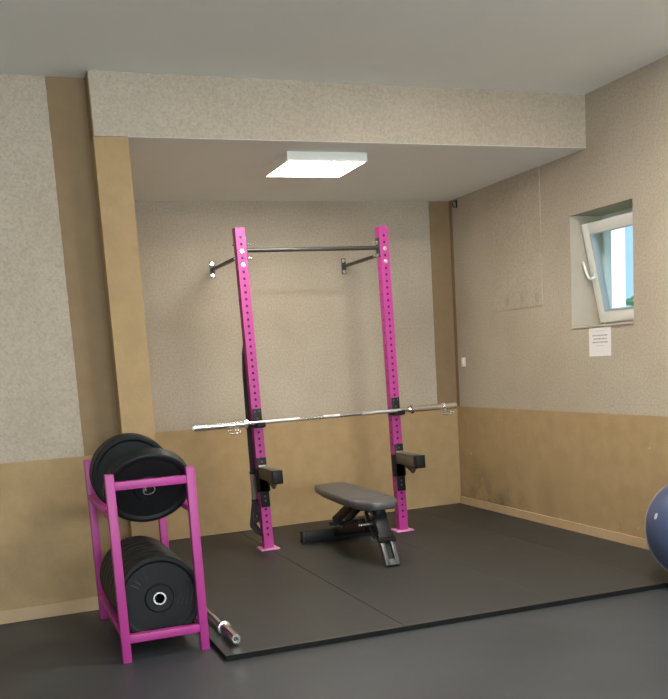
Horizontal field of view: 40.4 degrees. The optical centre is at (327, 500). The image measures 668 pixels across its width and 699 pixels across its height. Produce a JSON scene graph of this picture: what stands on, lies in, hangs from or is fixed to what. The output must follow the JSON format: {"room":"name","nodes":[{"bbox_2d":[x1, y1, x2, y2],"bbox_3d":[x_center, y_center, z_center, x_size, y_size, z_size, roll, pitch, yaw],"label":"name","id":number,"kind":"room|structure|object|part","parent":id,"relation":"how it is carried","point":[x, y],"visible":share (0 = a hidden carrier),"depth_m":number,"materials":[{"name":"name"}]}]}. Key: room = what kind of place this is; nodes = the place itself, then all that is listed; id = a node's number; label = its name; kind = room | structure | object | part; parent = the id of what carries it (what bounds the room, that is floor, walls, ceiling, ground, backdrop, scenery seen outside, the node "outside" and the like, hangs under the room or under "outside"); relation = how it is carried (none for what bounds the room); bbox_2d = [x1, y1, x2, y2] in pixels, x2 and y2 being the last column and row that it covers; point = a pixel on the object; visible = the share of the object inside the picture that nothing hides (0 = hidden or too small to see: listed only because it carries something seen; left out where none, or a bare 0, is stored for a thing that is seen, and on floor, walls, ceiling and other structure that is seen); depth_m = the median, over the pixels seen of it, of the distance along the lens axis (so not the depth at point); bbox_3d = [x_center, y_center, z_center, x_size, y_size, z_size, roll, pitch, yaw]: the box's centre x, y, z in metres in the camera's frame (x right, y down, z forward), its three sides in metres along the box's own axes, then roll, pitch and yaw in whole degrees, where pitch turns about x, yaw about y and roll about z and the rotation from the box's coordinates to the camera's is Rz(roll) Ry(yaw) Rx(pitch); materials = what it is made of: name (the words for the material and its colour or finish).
{"room":"gym","nodes":[
{"label":"gym","id":0,"kind":"room"},
{"bbox_2d":[0,74,128,610],"bbox_3d":[-3.479,-0.771,4.925,4.486,3.384,0.300,-7,9,-20],"label":"wall","id":1,"kind":"structure","parent":0,"point":[58,400],"depth_m":5.44,"materials":[{"name":"paint"}]},
{"bbox_2d":[0,596,98,624],"bbox_3d":[-3.179,0.858,5.081,4.186,0.085,0.012,-7,9,-20],"label":"baseboard","id":2,"kind":"structure","parent":1,"relation":"attached to","point":[85,604],"depth_m":5.61,"materials":[{"name":"paint"}]},
{"bbox_2d":[90,136,159,540],"bbox_3d":[-1.532,-0.844,6.438,0.200,2.823,2.023,-7,9,-20],"label":"wall","id":3,"kind":"structure","parent":0,"point":[111,163],"depth_m":5.42,"materials":[{"name":"beige paint"}]},
{"bbox_2d":[134,201,460,539],"bbox_3d":[-0.297,-1.460,8.086,3.773,3.384,0.300,-7,9,-20],"label":"wall","id":4,"kind":"structure","parent":0,"point":[318,327],"depth_m":7.96,"materials":[{"name":"paint"}]},
{"bbox_2d":[0,0,667,94],"bbox_3d":[-0.089,-1.973,0.828,8.260,0.200,9.420,-7,9,-20],"label":"ceiling","id":5,"kind":"structure","parent":0,"point":[545,46],"depth_m":4.96,"materials":[{"name":"paint"}]},
{"bbox_2d":[84,70,585,147],"bbox_3d":[0.197,-2.485,5.885,3.414,0.359,0.160,-7,9,-20],"label":"beam","id":6,"kind":"structure","parent":5,"relation":"attached to","point":[119,104],"depth_m":5.72,"materials":[{"name":"paint"}]},
{"bbox_2d":[0,588,667,698],"bbox_3d":[-0.263,1.234,2.350,8.260,0.200,11.600,-7,9,-20],"label":"floor","id":7,"kind":"structure","parent":0,"point":[615,647],"depth_m":4.44,"materials":[{"name":"rubber"}]},
{"bbox_2d":[83,459,209,663],"bbox_3d":[-1.031,0.273,5.077,0.451,0.968,0.975,-7,9,-20],"label":"plate rack","id":8,"kind":"object","parent":7,"relation":"on","point":[120,621],"visible":0.67,"depth_m":4.67,"materials":[{"name":"pink metal"}]},
{"bbox_3d":[-1.386,0.241,5.438,0.045,0.968,0.045,-7,9,-20],"label":"leg","id":9,"kind":"part","parent":8,"relation":"part of","materials":[{"name":"pink metal"}]},
{"bbox_3d":[-1.237,0.036,4.967,0.040,0.030,0.885,-7,9,-20],"label":"rail","id":10,"kind":"part","parent":8,"relation":"part of","materials":[{"name":"pink metal"}]},
{"bbox_3d":[-1.198,0.633,5.059,0.040,0.030,0.885,-7,9,-20],"label":"rail","id":11,"kind":"part","parent":8,"relation":"part of","materials":[{"name":"pink metal"}]},
{"bbox_2d":[89,433,135,496],"bbox_3d":[-1.140,-0.161,5.237,0.450,0.452,0.107,-7,9,-20],"label":"bumper plate","id":12,"kind":"object","parent":8,"relation":"on","point":[123,433],"visible":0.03,"depth_m":5.15,"materials":[{"name":"rubber"}]},
{"bbox_3d":[-1.054,0.352,4.576,0.045,0.968,0.045,-7,9,-20],"label":"leg","id":13,"kind":"part","parent":8,"relation":"part of","materials":[{"name":"pink metal"}]},
{"bbox_2d":[91,433,162,503],"bbox_3d":[-1.114,-0.152,5.168,0.450,0.453,0.119,-7,9,-20],"label":"bumper plate","id":14,"kind":"object","parent":8,"relation":"on","point":[116,447],"visible":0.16,"depth_m":5.09,"materials":[{"name":"rubber"}]},
{"bbox_2d":[100,536,161,590],"bbox_3d":[-1.107,0.435,5.341,0.450,0.450,0.056,-7,9,-20],"label":"bumper plate","id":15,"kind":"object","parent":8,"relation":"on","point":[128,538],"visible":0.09,"depth_m":5.27,"materials":[{"name":"rubber"}]},
{"bbox_2d":[101,537,166,594],"bbox_3d":[-1.083,0.443,5.280,0.450,0.450,0.068,-7,9,-20],"label":"bumper plate","id":16,"kind":"object","parent":8,"relation":"on","point":[138,538],"visible":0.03,"depth_m":5.21,"materials":[{"name":"rubber"}]},
{"bbox_2d":[103,539,168,599],"bbox_3d":[-1.052,0.454,5.199,0.450,0.450,0.090,-7,9,-20],"label":"bumper plate","id":17,"kind":"object","parent":8,"relation":"on","point":[124,546],"visible":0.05,"depth_m":5.13,"materials":[{"name":"rubber"}]},
{"bbox_2d":[105,542,170,600],"bbox_3d":[-1.019,0.465,5.112,0.450,0.450,0.090,-7,9,-20],"label":"bumper plate","id":18,"kind":"object","parent":8,"relation":"on","point":[130,547],"visible":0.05,"depth_m":5.05,"materials":[{"name":"rubber"}]},
{"bbox_2d":[107,545,175,604],"bbox_3d":[-0.988,0.475,5.032,0.450,0.450,0.068,-7,9,-20],"label":"bumper plate","id":19,"kind":"object","parent":8,"relation":"on","point":[143,546],"visible":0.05,"depth_m":4.97,"materials":[{"name":"rubber"}]},
{"bbox_2d":[109,547,177,609],"bbox_3d":[-0.958,0.485,4.955,0.450,0.450,0.090,-7,9,-20],"label":"bumper plate","id":20,"kind":"object","parent":8,"relation":"on","point":[138,551],"visible":0.09,"depth_m":4.89,"materials":[{"name":"rubber"}]},
{"bbox_2d":[103,448,186,521],"bbox_3d":[-0.929,-0.074,4.693,0.450,0.407,0.293,-7,9,-20],"label":"bumper plate","id":21,"kind":"object","parent":8,"relation":"on","point":[148,504],"visible":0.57,"depth_m":4.66,"materials":[{"name":"rubber"}]},
{"bbox_2d":[111,550,182,614],"bbox_3d":[-0.923,0.497,4.864,0.450,0.450,0.090,-7,9,-20],"label":"bumper plate","id":22,"kind":"object","parent":8,"relation":"on","point":[158,596],"visible":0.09,"depth_m":4.81,"materials":[{"name":"rubber"}]},
{"bbox_2d":[114,553,196,639],"bbox_3d":[-0.890,0.508,4.777,0.450,0.450,0.090,-7,9,-20],"label":"bumper plate","id":23,"kind":"object","parent":8,"relation":"on","point":[150,575],"visible":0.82,"depth_m":4.74,"materials":[{"name":"rubber"}]},
{"bbox_3d":[-1.007,0.195,5.577,0.045,0.968,0.045,-7,9,-20],"label":"leg","id":24,"kind":"part","parent":8,"relation":"part of","materials":[{"name":"pink metal"}]},
{"bbox_3d":[-0.858,-0.010,5.106,0.040,0.030,0.885,-7,9,-20],"label":"rail","id":25,"kind":"part","parent":8,"relation":"part of","materials":[{"name":"pink metal"}]},
{"bbox_3d":[-0.676,0.306,4.715,0.045,0.968,0.045,-7,9,-20],"label":"leg","id":26,"kind":"part","parent":8,"relation":"part of","materials":[{"name":"pink metal"}]},
{"bbox_2d":[168,531,404,661],"bbox_3d":[-0.637,0.544,6.243,0.979,0.030,3.346,-7,9,-20],"label":"rubber mat","id":27,"kind":"object","parent":7,"relation":"on","point":[274,604],"visible":0.77,"depth_m":5.45,"materials":[{"name":"black rubber"}]},
{"bbox_2d":[207,608,240,643],"bbox_3d":[-0.684,0.648,5.242,0.075,0.075,1.200,-7,9,-20],"label":"barbell","id":28,"kind":"object","parent":27,"relation":"on","point":[224,627],"visible":0.48,"depth_m":4.85,"materials":[{"name":"silver metal"}]},
{"bbox_2d":[239,519,557,630],"bbox_3d":[0.267,0.438,6.561,0.944,0.030,3.376,-7,9,-20],"label":"rubber mat","id":29,"kind":"object","parent":7,"relation":"on","point":[426,590],"visible":0.77,"depth_m":5.80,"materials":[{"name":"black rubber"}]},
{"bbox_2d":[209,226,413,550],"bbox_3d":[-0.157,-0.934,7.523,1.341,2.439,0.964,-7,9,-20],"label":"rack","id":30,"kind":"object","parent":29,"relation":"on","point":[241,258],"visible":0.94,"depth_m":7.09,"materials":[{"name":"pink metal"}]},
{"bbox_2d":[242,348,260,535],"bbox_3d":[-0.585,-0.493,7.051,0.150,1.582,0.081,-5,9,-11],"label":"trainer","id":31,"kind":"object","parent":30,"relation":"hanging from","point":[254,520],"visible":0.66,"depth_m":7.06,"materials":[{"name":"black fabric"}]},
{"bbox_3d":[-0.564,-0.823,6.942,0.121,2.431,0.075,-7,9,-20],"label":"post","id":32,"kind":"part","parent":30,"relation":"part of","materials":[{"name":"pink metal"}]},
{"bbox_2d":[250,408,265,427],"bbox_3d":[-0.526,-0.621,6.913,0.094,0.146,0.163,-8,10,-20],"label":"hook","id":33,"kind":"object","parent":30,"relation":"attached to","point":[257,416],"visible":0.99,"depth_m":6.92,"materials":[{"name":"grey metal"}]},
{"bbox_2d":[192,402,456,431],"bbox_3d":[0.030,-0.655,7.095,2.200,0.074,0.074,-7,9,-20],"label":"barbell","id":34,"kind":"object","parent":33,"relation":"on","point":[411,409],"visible":1,"depth_m":7.04,"materials":[{"name":"silver metal"}]},
{"bbox_2d":[227,420,241,433],"bbox_3d":[-0.706,-0.547,6.820,0.114,0.101,0.075,-7,9,-20],"label":"clip","id":35,"kind":"object","parent":34,"relation":"attached to","point":[235,421],"visible":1,"depth_m":6.80,"materials":[{"name":"metal"}]},
{"bbox_3d":[-0.697,-0.511,6.810,0.114,0.034,0.042,-7,9,-20],"label":"squeeze handle","id":36,"kind":"part","parent":35,"relation":"part of","materials":[{"name":"metal"}]},
{"bbox_2d":[440,403,453,414],"bbox_3d":[0.977,-0.750,7.441,0.114,0.101,0.075,-7,9,-20],"label":"clip","id":37,"kind":"object","parent":34,"relation":"attached to","point":[444,404],"visible":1,"depth_m":7.41,"materials":[{"name":"metal"}]},
{"bbox_3d":[-0.466,0.376,7.134,0.150,0.010,0.150,-7,9,-20],"label":"plate","id":38,"kind":"part","parent":30,"relation":"part of","materials":[{"name":"pink metal"}]},
{"bbox_2d":[255,457,282,507],"bbox_3d":[-0.433,-0.116,6.856,0.094,0.385,0.445,-8,10,-20],"label":"safety arm","id":39,"kind":"object","parent":30,"relation":"attached to","point":[265,476],"visible":1,"depth_m":6.97},
{"bbox_3d":[-0.502,-0.139,7.034,0.094,0.385,0.062,-8,10,-20],"label":"mount plate","id":40,"kind":"part","parent":39,"relation":"part of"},
{"bbox_3d":[0.521,-0.954,7.342,0.121,2.431,0.075,-7,9,-20],"label":"post","id":41,"kind":"part","parent":30,"relation":"part of","materials":[{"name":"pink metal"}]},
{"bbox_2d":[388,397,404,415],"bbox_3d":[0.559,-0.753,7.313,0.094,0.146,0.163,-8,10,-20],"label":"hook","id":42,"kind":"object","parent":30,"relation":"attached to","point":[395,401],"visible":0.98,"depth_m":7.32,"materials":[{"name":"grey metal"}]},
{"bbox_3d":[0.620,0.245,7.534,0.150,0.010,0.150,-7,9,-20],"label":"plate","id":43,"kind":"part","parent":30,"relation":"part of","materials":[{"name":"pink metal"}]},
{"bbox_2d":[391,443,425,490],"bbox_3d":[0.652,-0.247,7.257,0.094,0.385,0.445,-8,10,-20],"label":"safety arm","id":44,"kind":"object","parent":30,"relation":"attached to","point":[401,460],"visible":1,"depth_m":7.35},
{"bbox_3d":[0.584,-0.270,7.434,0.094,0.385,0.062,-8,10,-20],"label":"mount plate","id":45,"kind":"part","parent":44,"relation":"part of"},
{"bbox_2d":[300,482,399,566],"bbox_3d":[0.227,0.163,6.820,0.582,0.448,1.317,-7,9,-18],"label":"bench","id":46,"kind":"object","parent":29,"relation":"on","point":[355,499],"visible":1,"depth_m":6.65,"materials":[{"name":"grey leather"}]},
{"bbox_3d":[0.122,0.096,6.966,0.016,0.276,0.480,-7,9,-20],"label":"support arm","id":47,"kind":"part","parent":46,"relation":"part of"},
{"bbox_3d":[0.207,0.086,6.994,0.016,0.276,0.480,-6,9,-17],"label":"support arm","id":48,"kind":"part","parent":46,"relation":"part of"},
{"bbox_3d":[0.374,0.165,6.379,0.098,0.232,0.181,-7,9,-18],"label":"post","id":49,"kind":"part","parent":46,"relation":"part of","materials":[{"name":"black metal"}]},
{"bbox_2d":[343,509,666,605],"bbox_3d":[1.060,0.344,6.841,0.748,0.030,3.400,-7,9,-20],"label":"rubber mat","id":50,"kind":"object","parent":7,"relation":"on","point":[564,578],"visible":0.73,"depth_m":6.13,"materials":[{"name":"black rubber"}]},
{"bbox_2d":[414,503,667,587],"bbox_3d":[1.699,0.292,6.910,0.501,0.030,3.714,-7,9,-20],"label":"rubber mat","id":51,"kind":"object","parent":7,"relation":"on","point":[629,558],"visible":0.86,"depth_m":6.78,"materials":[{"name":"black rubber"}]},
{"bbox_2d":[645,484,667,570],"bbox_3d":[2.194,0.166,5.314,0.660,0.640,0.660,-7,9,-20],"label":"exercise ball","id":52,"kind":"object","parent":51,"relation":"on","point":[656,519],"visible":1,"depth_m":5.24,"materials":[{"name":"blue plastic"}]},
{"bbox_2d":[128,137,584,200],"bbox_3d":[-0.035,-2.502,6.800,3.213,0.150,2.022,-7,9,-20],"label":"ceiling","id":53,"kind":"structure","parent":0,"point":[162,169],"depth_m":6.67,"materials":[{"name":"paint"}]},
{"bbox_2d":[264,151,366,177],"bbox_3d":[-0.089,-2.312,6.271,0.570,0.058,0.510,-7,9,-20],"label":"ceiling light","id":54,"kind":"object","parent":53,"relation":"attached to","point":[290,163],"visible":1,"depth_m":6.14,"materials":[{"name":"white plastic"}]},
{"bbox_2d":[268,161,363,176],"bbox_3d":[-0.087,-2.290,6.274,0.546,0.011,0.486,-7,9,-20],"label":"diffuser","id":55,"kind":"object","parent":54,"relation":"attached to","point":[279,168],"depth_m":6.25,"materials":[{"name":"white plastic"}]},
{"bbox_2d":[449,55,667,538],"bbox_3d":[3.359,-0.960,3.297,0.360,3.384,11.300,-7,9,-20],"label":"wall","id":56,"kind":"structure","parent":0,"point":[547,427],"depth_m":6.80,"materials":[{"name":"paint"}]},
{"bbox_2d":[461,357,465,366],"bbox_3d":[1.251,-1.271,8.366,0.017,0.084,0.070,-7,9,-20],"label":"wall switch","id":57,"kind":"object","parent":56,"relation":"attached to","point":[463,359],"visible":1,"depth_m":8.35,"materials":[{"name":"white plastic"}]},
{"bbox_2d":[489,167,542,311],"bbox_3d":[1.523,-2.083,7.374,0.008,1.044,0.728,-7,9,-20],"label":"wall panel","id":58,"kind":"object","parent":56,"relation":"attached to","point":[515,212],"depth_m":7.34,"materials":[{"name":"paint"}]},
{"bbox_2d":[460,496,648,549],"bbox_3d":[3.236,0.664,3.620,0.014,0.098,10.999,-7,9,-20],"label":"baseboard","id":59,"kind":"structure","parent":56,"relation":"attached to","point":[577,527],"depth_m":7.21,"materials":[{"name":"paint"}]},
{"bbox_2d":[589,327,610,356],"bbox_3d":[1.955,-1.136,6.520,0.002,0.202,0.246,-7,9,-20],"label":"paper notice","id":60,"kind":"object","parent":56,"relation":"attached to","point":[599,338],"visible":1,"depth_m":6.52,"materials":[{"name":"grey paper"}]},
{"bbox_2d":[569,198,633,326],"bbox_3d":[2.065,-1.667,6.473,0.290,0.814,0.700,-7,9,-20],"label":"trim reveal","id":61,"kind":"structure","parent":56,"relation":"attached to","point":[584,311],"depth_m":6.77,"materials":[{"name":"paint"}]},
{"bbox_2d":[570,321,634,328],"bbox_3d":[2.086,-1.261,6.533,0.302,0.016,0.704,-7,9,-20],"label":"sill","id":62,"kind":"structure","parent":56,"relation":"attached to","point":[632,322],"depth_m":6.46,"materials":[{"name":"paint"}]},
{"bbox_2d":[581,208,633,323],"bbox_3d":[2.129,-1.675,6.496,0.273,0.814,0.700,-7,9,-20],"label":"window","id":63,"kind":"structure","parent":56,"relation":"in","point":[601,276],"depth_m":6.72,"materials":[{"name":"white plastic"}]},
{"bbox_3d":[1.943,-1.693,6.739,0.111,0.159,0.042,-4,9,0],"label":"handle","id":64,"kind":"part","parent":63,"relation":"part of","materials":[{"name":"white plastic"}]},
{"label":"outside","id":65,"kind":"structure","parent":0,"visible":0},
{"bbox_3d":[24.116,-4.592,33.087,59.640,0.100,90.000,-7,9,-20],"label":"ground","id":66,"kind":"structure","parent":65,"visible":0},
{"bbox_2d":[611,227,625,307],"bbox_3d":[4.720,-3.172,15.102,0.630,5.000,0.300,-7,9,-20],"label":"pillar","id":67,"kind":"structure","parent":66,"relation":"on","point":[618,235],"depth_m":14.97,"materials":[{"name":"white"}]},
{"bbox_2d":[626,295,633,305],"bbox_3d":[6.315,-2.596,17.204,1.604,3.026,1.524,-7,9,-20],"label":"tree","id":68,"kind":"object","parent":66,"relation":"on","point":[629,302],"visible":0.02,"depth_m":17.30,"materials":[{"name":"green plant"}]}
]}

